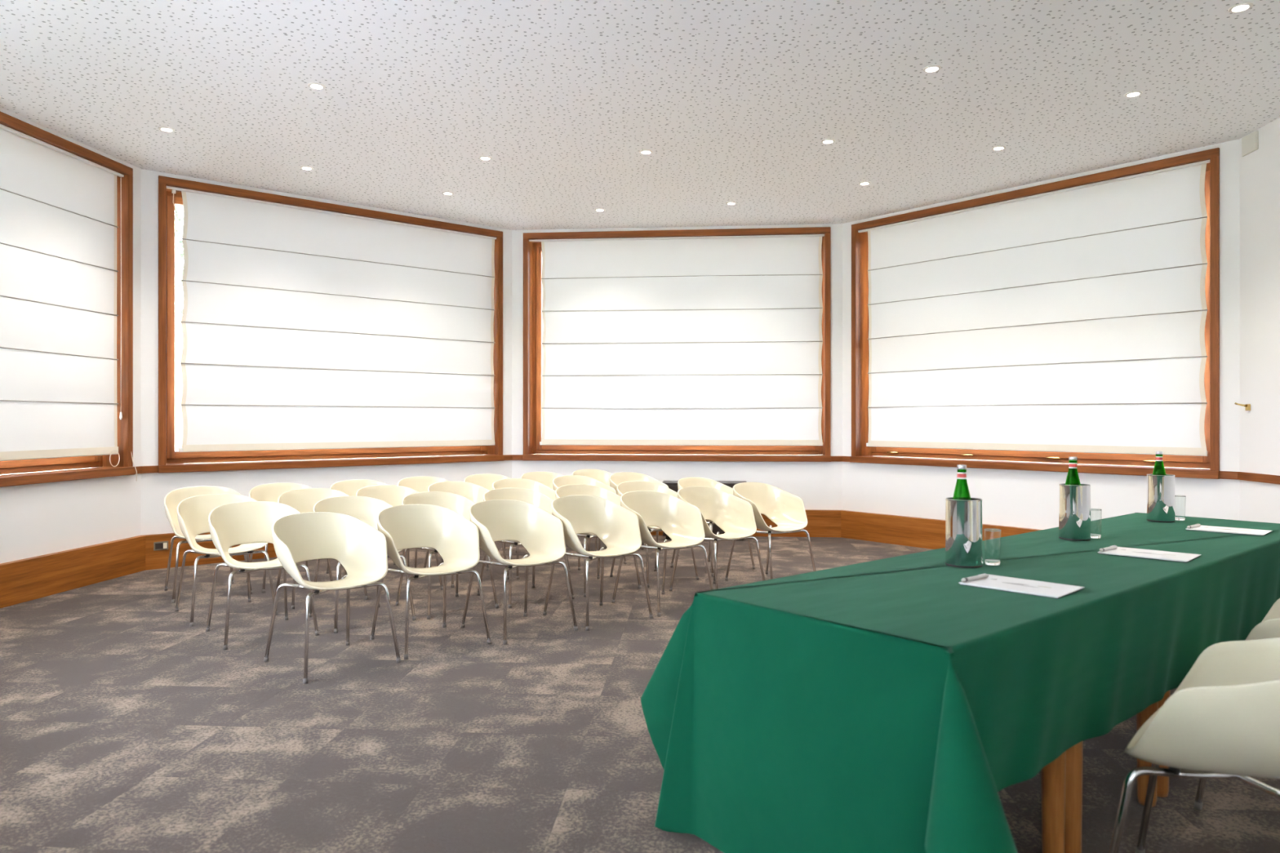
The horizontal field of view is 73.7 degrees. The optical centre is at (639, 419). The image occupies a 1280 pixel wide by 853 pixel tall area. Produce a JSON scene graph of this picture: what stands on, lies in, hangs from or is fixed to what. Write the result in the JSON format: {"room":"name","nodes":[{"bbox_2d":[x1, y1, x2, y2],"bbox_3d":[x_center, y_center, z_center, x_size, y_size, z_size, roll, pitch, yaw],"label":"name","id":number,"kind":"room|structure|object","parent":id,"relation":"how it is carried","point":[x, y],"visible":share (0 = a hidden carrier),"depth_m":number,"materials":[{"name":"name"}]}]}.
{"room":"lecture hall","nodes":[
{"label":"lecture hall","id":0,"kind":"room"},
{"bbox_2d":[0,106,141,564],"bbox_3d":[-4.542,-0.430,5.432,0.300,3.400,3.830,0,0,5],"label":"wall","id":1,"kind":"structure","parent":0,"point":[38,519],"depth_m":6.56,"materials":[{"name":"white paint"}]},
{"bbox_2d":[0,111,135,487],"bbox_3d":[-4.520,-0.819,5.430,0.344,2.548,3.398,0,0,5],"label":"window","id":2,"kind":"structure","parent":1,"relation":"in","point":[125,425],"depth_m":7.05,"materials":[{"name":"brown wood"}]},
{"bbox_2d":[0,124,137,480],"bbox_3d":[-4.394,-0.756,5.452,0.125,2.533,3.331,0,0,5],"label":"blind","id":3,"kind":"object","parent":2,"relation":"attached to","point":[59,206],"visible":1,"depth_m":6.37,"materials":[{"name":"fabric"}]},
{"bbox_2d":[0,535,145,608],"bbox_3d":[-4.362,1.125,5.416,0.061,0.290,3.650,0,0,5],"label":"baseboard","id":4,"kind":"structure","parent":1,"relation":"attached to","point":[26,580],"depth_m":6.35,"materials":[{"name":"brown wood"}]},
{"bbox_2d":[135,466,142,474],"bbox_3d":[-4.232,0.423,7.171,0.023,0.060,0.130,0,0,5],"label":"trim","id":5,"kind":"structure","parent":1,"relation":"attached to","point":[139,468],"depth_m":7.19,"materials":[{"name":"brown wood"}]},
{"bbox_2d":[141,168,511,535],"bbox_3d":[-2.931,-0.430,8.525,3.830,3.400,0.300,0,0,-40],"label":"wall","id":6,"kind":"structure","parent":0,"point":[155,486],"depth_m":7.63,"materials":[{"name":"white paint"}]},
{"bbox_2d":[142,465,158,473],"bbox_3d":[-4.179,0.423,7.274,0.130,0.060,0.023,0,0,-40],"label":"trim","id":7,"kind":"structure","parent":6,"relation":"attached to","point":[145,469],"depth_m":7.26,"materials":[{"name":"brown wood"}]},
{"bbox_2d":[153,541,168,551],"bbox_3d":[-4.083,1.075,7.276,0.110,0.072,0.013,0,0,-40],"label":"wall outlet","id":8,"kind":"object","parent":6,"relation":"attached to","point":[162,545],"visible":1,"depth_m":7.27,"materials":[{"name":"brown"}]},
{"bbox_2d":[145,532,277,570],"bbox_3d":[-2.816,1.125,8.387,3.650,0.290,0.062,0,0,-40],"label":"baseboard","id":9,"kind":"structure","parent":6,"relation":"attached to","point":[157,559],"depth_m":7.36,"materials":[{"name":"brown wood"}]},
{"bbox_2d":[157,175,504,473],"bbox_3d":[-2.917,-0.819,8.508,3.398,2.548,0.344,0,0,-40],"label":"window","id":10,"kind":"structure","parent":6,"relation":"in","point":[170,460],"depth_m":7.99,"materials":[{"name":"brown wood"}]},
{"bbox_2d":[166,186,496,452],"bbox_3d":[-2.860,-0.870,8.441,3.268,2.307,0.058,0,0,-40],"label":"blind","id":11,"kind":"object","parent":10,"relation":"attached to","point":[304,328],"visible":1,"depth_m":8.31,"materials":[{"name":"fabric"}]},
{"bbox_2d":[504,454,512,460],"bbox_3d":[-1.483,0.423,9.536,0.130,0.060,0.023,0,0,-40],"label":"trim","id":12,"kind":"structure","parent":6,"relation":"attached to","point":[507,457],"depth_m":9.53,"materials":[{"name":"brown wood"}]},
{"bbox_2d":[0,0,1279,230],"bbox_3d":[-0.003,-2.205,3.567,9.596,0.150,12.533,0,0,0],"label":"ceiling","id":13,"kind":"structure","parent":0,"point":[732,100],"depth_m":5.51,"materials":[{"name":"white paint"}]},
{"bbox_2d":[158,126,174,132],"bbox_3d":[-3.469,-2.127,6.253,0.108,0.006,0.108,0,0,0],"label":"recessed light","id":14,"kind":"object","parent":13,"relation":"in","point":[162,128],"visible":1,"depth_m":6.25,"materials":[{"name":"white"}]},
{"bbox_2d":[300,165,313,169],"bbox_3d":[-2.817,-2.127,7.213,0.108,0.006,0.108,0,0,0],"label":"recessed light","id":15,"kind":"object","parent":13,"relation":"in","point":[304,167],"visible":1,"depth_m":7.20,"materials":[{"name":"white"}]},
{"bbox_2d":[307,82,325,89],"bbox_3d":[-2.062,-2.127,5.442,0.108,0.006,0.108,0,0,0],"label":"recessed light","id":16,"kind":"object","parent":13,"relation":"in","point":[316,86],"visible":1,"depth_m":5.44,"materials":[{"name":"white"}]},
{"bbox_2d":[442,191,453,195],"bbox_3d":[-1.804,-2.127,8.019,0.108,0.006,0.108,0,0,0],"label":"recessed light","id":17,"kind":"object","parent":13,"relation":"in","point":[443,193],"visible":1,"depth_m":8.02,"materials":[{"name":"white"}]},
{"bbox_2d":[478,155,492,159],"bbox_3d":[-1.257,-2.127,6.937,0.108,0.006,0.108,0,0,0],"label":"recessed light","id":18,"kind":"object","parent":13,"relation":"in","point":[482,157],"visible":1,"depth_m":6.93,"materials":[{"name":"white"}]},
{"bbox_2d":[595,208,604,211],"bbox_3d":[-0.406,-2.127,8.655,0.108,0.006,0.108,0,0,0],"label":"recessed light","id":19,"kind":"object","parent":13,"relation":"in","point":[596,210],"visible":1,"depth_m":8.65,"materials":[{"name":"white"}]},
{"bbox_2d":[639,149,653,154],"bbox_3d":[0.048,-2.127,6.782,0.108,0.006,0.108,0,0,0],"label":"recessed light","id":20,"kind":"object","parent":13,"relation":"in","point":[642,152],"visible":1,"depth_m":6.78,"materials":[{"name":"white"}]},
{"bbox_2d":[725,201,737,204],"bbox_3d":[0.898,-2.127,8.389,0.108,0.006,0.108,0,0,0],"label":"recessed light","id":21,"kind":"object","parent":13,"relation":"in","point":[729,202],"visible":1,"depth_m":8.38,"materials":[{"name":"white"}]},
{"bbox_2d":[821,138,835,143],"bbox_3d":[1.437,-2.127,6.522,0.108,0.006,0.108,0,0,0],"label":"recessed light","id":22,"kind":"object","parent":13,"relation":"in","point":[827,140],"visible":1,"depth_m":6.52,"materials":[{"name":"white"}]},
{"bbox_2d":[858,181,871,185],"bbox_3d":[2.022,-2.127,7.680,0.108,0.006,0.108,0,0,0],"label":"recessed light","id":23,"kind":"object","parent":13,"relation":"in","point":[865,183],"visible":1,"depth_m":7.67,"materials":[{"name":"white"}]},
{"bbox_2d":[922,64,941,72],"bbox_3d":[1.770,-2.127,5.173,0.108,0.006,0.108,0,0,0],"label":"recessed light","id":24,"kind":"object","parent":13,"relation":"in","point":[931,68],"visible":1,"depth_m":5.17,"materials":[{"name":"white"}]},
{"bbox_2d":[991,145,1006,150],"bbox_3d":[2.809,-2.127,6.682,0.108,0.006,0.108,0,0,0],"label":"recessed light","id":25,"kind":"object","parent":13,"relation":"in","point":[996,148],"visible":1,"depth_m":6.68,"materials":[{"name":"white"}]},
{"bbox_2d":[1124,90,1142,97],"bbox_3d":[3.223,-2.127,5.575,0.108,0.006,0.108,0,0,0],"label":"recessed light","id":26,"kind":"object","parent":13,"relation":"in","point":[1135,93],"visible":1,"depth_m":5.57,"materials":[{"name":"white"}]},
{"bbox_2d":[1227,2,1253,13],"bbox_3d":[3.100,-2.127,4.405,0.108,0.006,0.108,0,0,0],"label":"recessed light","id":27,"kind":"object","parent":13,"relation":"in","point":[1239,7],"visible":1,"depth_m":4.40,"materials":[{"name":"white"}]},
{"bbox_2d":[0,535,1279,852],"bbox_3d":[-0.003,1.370,3.567,9.596,0.200,12.533,0,0,0],"label":"floor","id":28,"kind":"structure","parent":0,"point":[126,726],"depth_m":3.53,"materials":[{"name":"grey carpet"}]},
{"bbox_2d":[164,486,252,603],"bbox_3d":[-3.189,0.888,6.274,0.545,0.768,0.539,0,0,-37],"label":"armchair","id":29,"kind":"object","parent":28,"relation":"on","point":[171,500],"visible":0.39,"depth_m":6.31,"materials":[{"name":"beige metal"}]},
{"bbox_2d":[174,493,277,626],"bbox_3d":[-2.730,0.888,5.603,0.545,0.768,0.539,0,0,-40],"label":"armchair","id":30,"kind":"object","parent":28,"relation":"on","point":[193,512],"visible":0.67,"depth_m":5.64,"materials":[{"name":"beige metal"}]},
{"bbox_2d":[205,501,319,649],"bbox_3d":[-2.258,0.888,5.072,0.545,0.768,0.539,0,0,-39],"label":"armchair","id":31,"kind":"object","parent":28,"relation":"on","point":[232,524],"visible":0.74,"depth_m":5.18,"materials":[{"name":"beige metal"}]},
{"bbox_2d":[245,483,333,593],"bbox_3d":[-2.727,0.888,6.610,0.545,0.768,0.539,0,0,-39],"label":"armchair","id":32,"kind":"object","parent":28,"relation":"on","point":[271,492],"visible":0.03,"depth_m":6.75,"materials":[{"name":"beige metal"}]},
{"bbox_2d":[275,488,368,608],"bbox_3d":[-2.284,0.888,6.082,0.545,0.768,0.539,0,0,-37],"label":"armchair","id":33,"kind":"object","parent":28,"relation":"on","point":[304,500],"visible":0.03,"depth_m":6.25,"materials":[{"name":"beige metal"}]},
{"bbox_2d":[263,511,400,684],"bbox_3d":[-1.622,0.888,4.470,0.539,0.768,0.545,0,0,44],"label":"armchair","id":34,"kind":"object","parent":28,"relation":"on","point":[361,548],"visible":1,"depth_m":4.60,"materials":[{"name":"beige plastic"}]},
{"bbox_2d":[309,495,416,633],"bbox_3d":[-1.786,0.888,5.442,0.545,0.768,0.539,0,0,-40],"label":"armchair","id":35,"kind":"object","parent":28,"relation":"on","point":[366,508],"visible":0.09,"depth_m":5.64,"materials":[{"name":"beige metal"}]},
{"bbox_2d":[325,480,405,576],"bbox_3d":[-2.247,0.888,6.987,0.545,0.768,0.539,0,0,-37],"label":"armchair","id":36,"kind":"object","parent":28,"relation":"on","point":[349,487],"visible":0.04,"depth_m":7.17,"materials":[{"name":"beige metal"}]},
{"bbox_2d":[355,484,443,590],"bbox_3d":[-1.836,0.888,6.405,0.545,0.768,0.539,0,0,-41],"label":"armchair","id":37,"kind":"object","parent":28,"relation":"on","point":[393,495],"visible":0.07,"depth_m":6.63,"materials":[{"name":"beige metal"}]},
{"bbox_2d":[392,476,447,568],"bbox_3d":[-1.813,0.888,7.403,0.545,0.768,0.539,0,0,-37],"label":"armchair","id":38,"kind":"object","parent":28,"relation":"on","point":[420,484],"visible":0.06,"depth_m":7.60,"materials":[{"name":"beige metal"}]},
{"bbox_2d":[369,504,491,659],"bbox_3d":[-1.210,0.888,4.880,0.545,0.768,0.539,0,0,-39],"label":"armchair","id":39,"kind":"object","parent":28,"relation":"on","point":[455,538],"visible":0.95,"depth_m":5.02,"materials":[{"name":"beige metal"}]},
{"bbox_2d":[395,491,498,619],"bbox_3d":[-1.322,0.888,5.792,0.545,0.768,0.539,0,0,-40],"label":"armchair","id":40,"kind":"object","parent":28,"relation":"on","point":[458,504],"visible":0.2,"depth_m":5.99,"materials":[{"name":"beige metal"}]},
{"bbox_2d":[423,480,508,587],"bbox_3d":[-1.403,0.888,6.821,0.545,0.768,0.539,0,0,-41],"label":"armchair","id":41,"kind":"object","parent":28,"relation":"on","point":[473,492],"visible":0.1,"depth_m":7.06,"materials":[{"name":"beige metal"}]},
{"bbox_2d":[463,473,509,565],"bbox_3d":[-1.312,0.888,7.771,0.545,0.768,0.539,0,0,-38],"label":"armchair","id":42,"kind":"object","parent":28,"relation":"on","point":[486,481],"visible":0.08,"depth_m":7.99,"materials":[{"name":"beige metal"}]},
{"bbox_2d":[461,499,577,644],"bbox_3d":[-0.744,0.888,5.181,0.545,0.768,0.539,0,0,-41],"label":"armchair","id":43,"kind":"object","parent":28,"relation":"on","point":[541,533],"visible":0.96,"depth_m":5.32,"materials":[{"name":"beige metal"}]},
{"bbox_2d":[476,488,573,608],"bbox_3d":[-0.833,0.888,6.111,0.545,0.768,0.539,0,0,-37],"label":"armchair","id":44,"kind":"object","parent":28,"relation":"on","point":[535,498],"visible":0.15,"depth_m":6.31,"materials":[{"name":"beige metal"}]},
{"bbox_2d":[485,478,570,579],"bbox_3d":[-0.948,0.888,7.150,0.545,0.768,0.539,0,0,-40],"label":"armchair","id":45,"kind":"object","parent":28,"relation":"on","point":[529,484],"visible":0.09,"depth_m":7.36,"materials":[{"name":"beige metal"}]},
{"bbox_2d":[515,471,587,552],"bbox_3d":[-0.844,0.888,8.099,0.545,0.768,0.539,0,0,-37],"label":"armchair","id":46,"kind":"object","parent":28,"relation":"on","point":[546,478],"visible":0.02,"depth_m":8.33,"materials":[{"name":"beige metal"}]},
{"bbox_2d":[552,475,626,570],"bbox_3d":[-0.486,0.888,7.564,0.545,0.768,0.539,0,0,-40],"label":"armchair","id":47,"kind":"object","parent":28,"relation":"on","point":[560,481],"visible":0.11,"depth_m":7.77,"materials":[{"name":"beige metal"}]},
{"bbox_2d":[572,469,612,551],"bbox_3d":[-0.388,0.888,8.521,0.545,0.768,0.539,0,0,-39],"label":"armchair","id":48,"kind":"object","parent":28,"relation":"on","point":[602,476],"visible":0.05,"depth_m":8.77,"materials":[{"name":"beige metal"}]},
{"bbox_2d":[547,484,641,596],"bbox_3d":[-0.354,0.888,6.474,0.545,0.768,0.539,0,0,-38],"label":"armchair","id":49,"kind":"object","parent":28,"relation":"on","point":[573,489],"visible":0.19,"depth_m":6.67,"materials":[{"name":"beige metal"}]},
{"bbox_2d":[542,494,653,631],"bbox_3d":[-0.283,0.888,5.502,0.545,0.768,0.539,0,0,-39],"label":"armchair","id":50,"kind":"object","parent":28,"relation":"on","point":[615,526],"visible":0.92,"depth_m":5.65,"materials":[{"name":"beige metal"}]},
{"bbox_2d":[604,471,679,558],"bbox_3d":[0.000,0.888,8.011,0.545,0.768,0.539,0,0,-37],"label":"armchair","id":51,"kind":"object","parent":28,"relation":"on","point":[616,478],"visible":0.11,"depth_m":8.22,"materials":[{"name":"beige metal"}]},
{"bbox_2d":[609,480,698,586],"bbox_3d":[0.103,0.888,6.831,0.545,0.768,0.539,0,0,-37],"label":"armchair","id":52,"kind":"object","parent":28,"relation":"on","point":[632,486],"visible":0.16,"depth_m":7.01,"materials":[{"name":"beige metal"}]},
{"bbox_2d":[611,490,713,616],"bbox_3d":[0.154,0.888,5.869,0.545,0.768,0.539,0,0,-39],"label":"armchair","id":53,"kind":"object","parent":28,"relation":"on","point":[681,521],"visible":0.84,"depth_m":6.02,"materials":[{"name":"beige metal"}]},
{"bbox_2d":[662,480,746,540],"bbox_3d":[0.692,0.968,9.131,0.900,0.605,0.369,0,0,5],"label":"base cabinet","id":54,"kind":"object","parent":28,"relation":"on","point":[673,485],"visible":0.15,"depth_m":9.00,"materials":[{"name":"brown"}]},
{"bbox_2d":[670,477,755,576],"bbox_3d":[0.613,0.888,7.298,0.545,0.768,0.539,0,0,-41],"label":"armchair","id":55,"kind":"object","parent":28,"relation":"on","point":[686,482],"visible":0.17,"depth_m":7.49,"materials":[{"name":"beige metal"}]},
{"bbox_2d":[668,486,764,591],"bbox_3d":[0.566,0.888,6.280,0.545,0.768,0.539,0,0,-39],"label":"armchair","id":56,"kind":"object","parent":28,"relation":"on","point":[734,515],"visible":0.73,"depth_m":6.44,"materials":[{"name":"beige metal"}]},
{"bbox_2d":[724,482,816,580],"bbox_3d":[1.020,0.888,6.687,0.545,0.768,0.539,0,0,-37],"label":"armchair","id":57,"kind":"object","parent":28,"relation":"on","point":[785,509],"visible":0.72,"depth_m":6.83,"materials":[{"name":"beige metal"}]},
{"bbox_2d":[1040,751,1066,852],"bbox_3d":[0.695,0.898,2.469,0.682,0.744,0.818,0,0,-40],"label":"wooden table","id":58,"kind":"object","parent":28,"relation":"on","point":[1053,775],"visible":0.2,"depth_m":2.35,"materials":[{"name":"brown wood"}]},
{"bbox_2d":[1064,702,1158,852],"bbox_3d":[1.221,0.898,2.915,0.682,0.744,0.818,0,0,-40],"label":"wooden table","id":59,"kind":"object","parent":28,"relation":"on","point":[1073,777],"visible":0.14,"depth_m":2.42,"materials":[{"name":"brown wood"}]},
{"bbox_2d":[1156,689,1170,797],"bbox_3d":[2.262,0.898,3.798,2.032,0.744,0.818,0,0,-40],"label":"wooden table","id":60,"kind":"object","parent":28,"relation":"on","point":[1162,782],"visible":0.12,"depth_m":2.87,"materials":[{"name":"brown wood"}]},
{"bbox_2d":[640,512,1279,852],"bbox_3d":[1.736,0.888,3.352,3.859,0.740,1.547,0,0,-40],"label":"tablecloth","id":61,"kind":"object","parent":60,"relation":"on","point":[886,705],"visible":0.92,"depth_m":2.35,"materials":[{"name":"green fabric"}]},
{"bbox_2d":[945,497,982,568],"bbox_3d":[1.150,0.398,3.030,0.125,0.238,0.125,0,0,0],"label":"wine cooler","id":62,"kind":"object","parent":61,"relation":"on","point":[963,518],"visible":0.97,"depth_m":2.98,"materials":[{"name":"silver metal"}]},
{"bbox_2d":[952,464,971,500],"bbox_3d":[1.144,0.332,3.034,0.075,0.345,0.075,0,0,0],"label":"water bottle","id":63,"kind":"object","parent":62,"relation":"in","point":[962,492],"visible":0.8,"depth_m":3.02,"materials":[{"name":"green glass"}]},
{"bbox_2d":[983,528,1000,565],"bbox_3d":[1.262,0.455,3.055,0.057,0.124,0.057,0,0,0],"label":"water glass","id":64,"kind":"object","parent":61,"relation":"on","point":[988,562],"visible":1,"depth_m":3.04,"materials":[{"name":"clear glass"}]},
{"bbox_2d":[959,574,1084,599],"bbox_3d":[1.178,0.514,2.640,0.208,0.007,0.300,0,0,-44],"label":"notepad","id":65,"kind":"object","parent":61,"relation":"on","point":[1053,590],"visible":0.94,"depth_m":2.61,"materials":[{"name":"grey paper"}]},
{"bbox_2d":[960,573,988,582],"bbox_3d":[1.066,0.503,2.716,0.145,0.015,0.013,0,0,-36],"label":"ballpoint pen","id":66,"kind":"object","parent":65,"relation":"on","point":[981,575],"visible":1,"depth_m":2.71,"materials":[{"name":"grey plastic"}]},
{"bbox_2d":[1058,483,1090,541],"bbox_3d":[1.885,0.398,3.700,0.125,0.238,0.125,0,0,0],"label":"wine cooler","id":67,"kind":"object","parent":61,"relation":"on","point":[1074,501],"visible":0.94,"depth_m":3.65,"materials":[{"name":"silver metal"}]},
{"bbox_2d":[1065,456,1080,485],"bbox_3d":[1.879,0.332,3.704,0.075,0.345,0.075,0,0,0],"label":"water bottle","id":68,"kind":"object","parent":67,"relation":"in","point":[1073,478],"visible":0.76,"depth_m":3.69,"materials":[{"name":"green glass"}]},
{"bbox_2d":[1090,508,1102,538],"bbox_3d":[1.995,0.455,3.745,0.057,0.124,0.057,0,0,0],"label":"water glass","id":69,"kind":"object","parent":61,"relation":"on","point":[1092,535],"visible":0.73,"depth_m":3.73,"materials":[{"name":"clear glass"}]},
{"bbox_2d":[1097,546,1200,562],"bbox_3d":[1.945,0.514,3.262,0.300,0.007,0.208,0,0,45],"label":"notepad","id":70,"kind":"object","parent":61,"relation":"on","point":[1120,551],"visible":0.94,"depth_m":3.23,"materials":[{"name":"grey paper"}]},
{"bbox_2d":[1099,545,1117,551],"bbox_3d":[1.831,0.503,3.335,0.145,0.015,0.013,0,0,-38],"label":"ballpoint pen","id":71,"kind":"object","parent":70,"relation":"on","point":[1113,547],"visible":1,"depth_m":3.33,"materials":[{"name":"grey plastic"}]},
{"bbox_2d":[1146,474,1175,522],"bbox_3d":[2.655,0.398,4.350,0.125,0.238,0.125,0,0,0],"label":"wine cooler","id":72,"kind":"object","parent":61,"relation":"on","point":[1161,507],"visible":0.99,"depth_m":4.30,"materials":[{"name":"silver metal"}]},
{"bbox_2d":[1152,451,1165,475],"bbox_3d":[2.649,0.332,4.354,0.075,0.345,0.075,0,0,0],"label":"water bottle","id":73,"kind":"object","parent":72,"relation":"in","point":[1158,469],"visible":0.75,"depth_m":4.34,"materials":[{"name":"green glass"}]},
{"bbox_2d":[1174,495,1186,520],"bbox_3d":[2.785,0.455,4.405,0.057,0.124,0.057,0,0,0],"label":"water glass","id":74,"kind":"object","parent":61,"relation":"on","point":[1179,518],"visible":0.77,"depth_m":4.38,"materials":[{"name":"clear glass"}]},
{"bbox_2d":[1186,525,1272,536],"bbox_3d":[2.735,0.514,3.965,0.300,0.007,0.208,0,0,45],"label":"notepad","id":75,"kind":"object","parent":61,"relation":"on","point":[1202,528],"visible":0.93,"depth_m":3.95,"materials":[{"name":"grey paper"}]},
{"bbox_2d":[1186,523,1200,528],"bbox_3d":[2.622,0.503,4.039,0.145,0.015,0.013,0,0,-37],"label":"ballpoint pen","id":76,"kind":"object","parent":75,"relation":"on","point":[1198,524],"visible":1,"depth_m":4.03,"materials":[{"name":"grey plastic"}]},
{"bbox_2d":[1109,637,1279,852],"bbox_3d":[1.488,0.888,2.127,0.539,0.768,0.545,0,0,41],"label":"armchair","id":77,"kind":"object","parent":28,"relation":"on","point":[1222,721],"visible":1,"depth_m":2.00,"materials":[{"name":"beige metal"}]},
{"bbox_2d":[1193,598,1279,810],"bbox_3d":[2.180,0.888,2.796,0.539,0.768,0.545,0,0,43],"label":"armchair","id":78,"kind":"object","parent":28,"relation":"on","point":[1269,627],"visible":0.12,"depth_m":2.68,"materials":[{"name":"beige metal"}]},
{"bbox_2d":[511,223,842,510],"bbox_3d":[0.394,-0.430,9.573,3.830,3.400,0.300,0,0,5],"label":"wall","id":79,"kind":"structure","parent":0,"point":[819,485],"depth_m":9.38,"materials":[{"name":"white paint"}]},
{"bbox_2d":[512,454,522,460],"bbox_3d":[-1.373,0.423,9.571,0.130,0.060,0.023,0,0,5],"label":"trim","id":80,"kind":"structure","parent":79,"relation":"attached to","point":[515,457],"depth_m":9.56,"materials":[{"name":"brown wood"}]},
{"bbox_2d":[522,226,831,462],"bbox_3d":[0.392,-0.819,9.552,3.398,2.548,0.344,0,0,5],"label":"window","id":81,"kind":"structure","parent":79,"relation":"in","point":[532,251],"depth_m":9.51,"materials":[{"name":"brown wood"}]},
{"bbox_2d":[528,234,824,445],"bbox_3d":[0.385,-0.870,9.463,3.266,2.307,0.055,0,0,5],"label":"blind","id":82,"kind":"object","parent":81,"relation":"attached to","point":[709,340],"visible":1,"depth_m":9.46,"materials":[{"name":"fabric"}]},
{"bbox_2d":[580,509,841,537],"bbox_3d":[0.378,1.125,9.394,3.650,0.290,0.061,0,0,5],"label":"baseboard","id":83,"kind":"structure","parent":79,"relation":"attached to","point":[820,523],"depth_m":9.23,"materials":[{"name":"brown wood"}]},
{"bbox_2d":[831,456,842,462],"bbox_3d":[2.134,0.423,9.264,0.130,0.060,0.023,0,0,5],"label":"trim","id":84,"kind":"structure","parent":79,"relation":"attached to","point":[838,459],"depth_m":9.25,"materials":[{"name":"brown wood"}]},
{"bbox_2d":[842,138,1239,529],"bbox_3d":[3.487,-0.430,7.963,0.300,3.400,3.830,0,0,-40],"label":"wall","id":85,"kind":"structure","parent":0,"point":[1024,499],"depth_m":7.57,"materials":[{"name":"white paint"}]},
{"bbox_2d":[842,456,849,462],"bbox_3d":[2.236,0.423,9.211,0.023,0.060,0.130,0,0,-40],"label":"trim","id":86,"kind":"structure","parent":85,"relation":"attached to","point":[845,459],"depth_m":9.21,"materials":[{"name":"brown wood"}]},
{"bbox_2d":[840,510,1040,549],"bbox_3d":[3.349,1.125,7.848,0.060,0.290,3.650,0,0,-40],"label":"baseboard","id":87,"kind":"structure","parent":85,"relation":"attached to","point":[919,532],"depth_m":8.64,"materials":[{"name":"brown wood"}]},
{"bbox_2d":[849,147,1219,479],"bbox_3d":[3.470,-0.819,7.949,0.344,2.548,3.398,0,0,-40],"label":"window","id":88,"kind":"structure","parent":85,"relation":"in","point":[1202,467],"depth_m":7.62,"materials":[{"name":"brown wood"}]},
{"bbox_2d":[857,160,1209,456],"bbox_3d":[3.402,-0.870,7.892,0.055,2.307,3.266,0,0,-40],"label":"blind","id":89,"kind":"object","parent":88,"relation":"attached to","point":[1073,319],"visible":1,"depth_m":7.61,"materials":[{"name":"fabric"}]},
{"bbox_2d":[1219,471,1237,479],"bbox_3d":[4.498,0.423,6.514,0.023,0.060,0.130,0,0,-40],"label":"trim","id":90,"kind":"structure","parent":85,"relation":"attached to","point":[1223,474],"depth_m":6.51,"materials":[{"name":"brown wood"}]},
{"bbox_2d":[1239,117,1279,523],"bbox_3d":[4.536,-0.430,4.638,0.300,3.400,3.830,0,0,5],"label":"wall","id":91,"kind":"structure","parent":0,"point":[1259,170],"depth_m":6.24,"materials":[{"name":"white paint"}]},
{"bbox_2d":[1234,402,1250,410],"bbox_3d":[4.484,-0.100,6.354,0.102,0.060,0.032,0,0,5],"label":"wall hook","id":92,"kind":"object","parent":91,"relation":"attached to","point":[1247,406],"visible":1,"depth_m":6.34,"materials":[{"name":"gold metal"}]},
{"bbox_2d":[1241,129,1258,156],"bbox_3d":[4.523,-2.050,6.330,0.018,0.140,0.180,0,0,5],"label":"cover plate","id":93,"kind":"object","parent":91,"relation":"attached to","point":[1250,143],"visible":1,"depth_m":6.31,"materials":[{"name":"white plastic"}]},
{"bbox_2d":[1237,471,1279,484],"bbox_3d":[4.380,0.423,4.651,0.023,0.060,3.650,0,0,5],"label":"trim","id":94,"kind":"structure","parent":91,"relation":"attached to","point":[1268,478],"depth_m":6.21,"materials":[{"name":"brown wood"}]},
{"label":"outside","id":95,"kind":"structure","parent":0,"visible":0},
{"bbox_2d":[1,453,1191,475],"bbox_3d":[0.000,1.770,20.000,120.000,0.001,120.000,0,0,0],"label":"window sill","id":96,"kind":"structure","parent":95,"point":[625,454],"depth_m":36.52,"materials":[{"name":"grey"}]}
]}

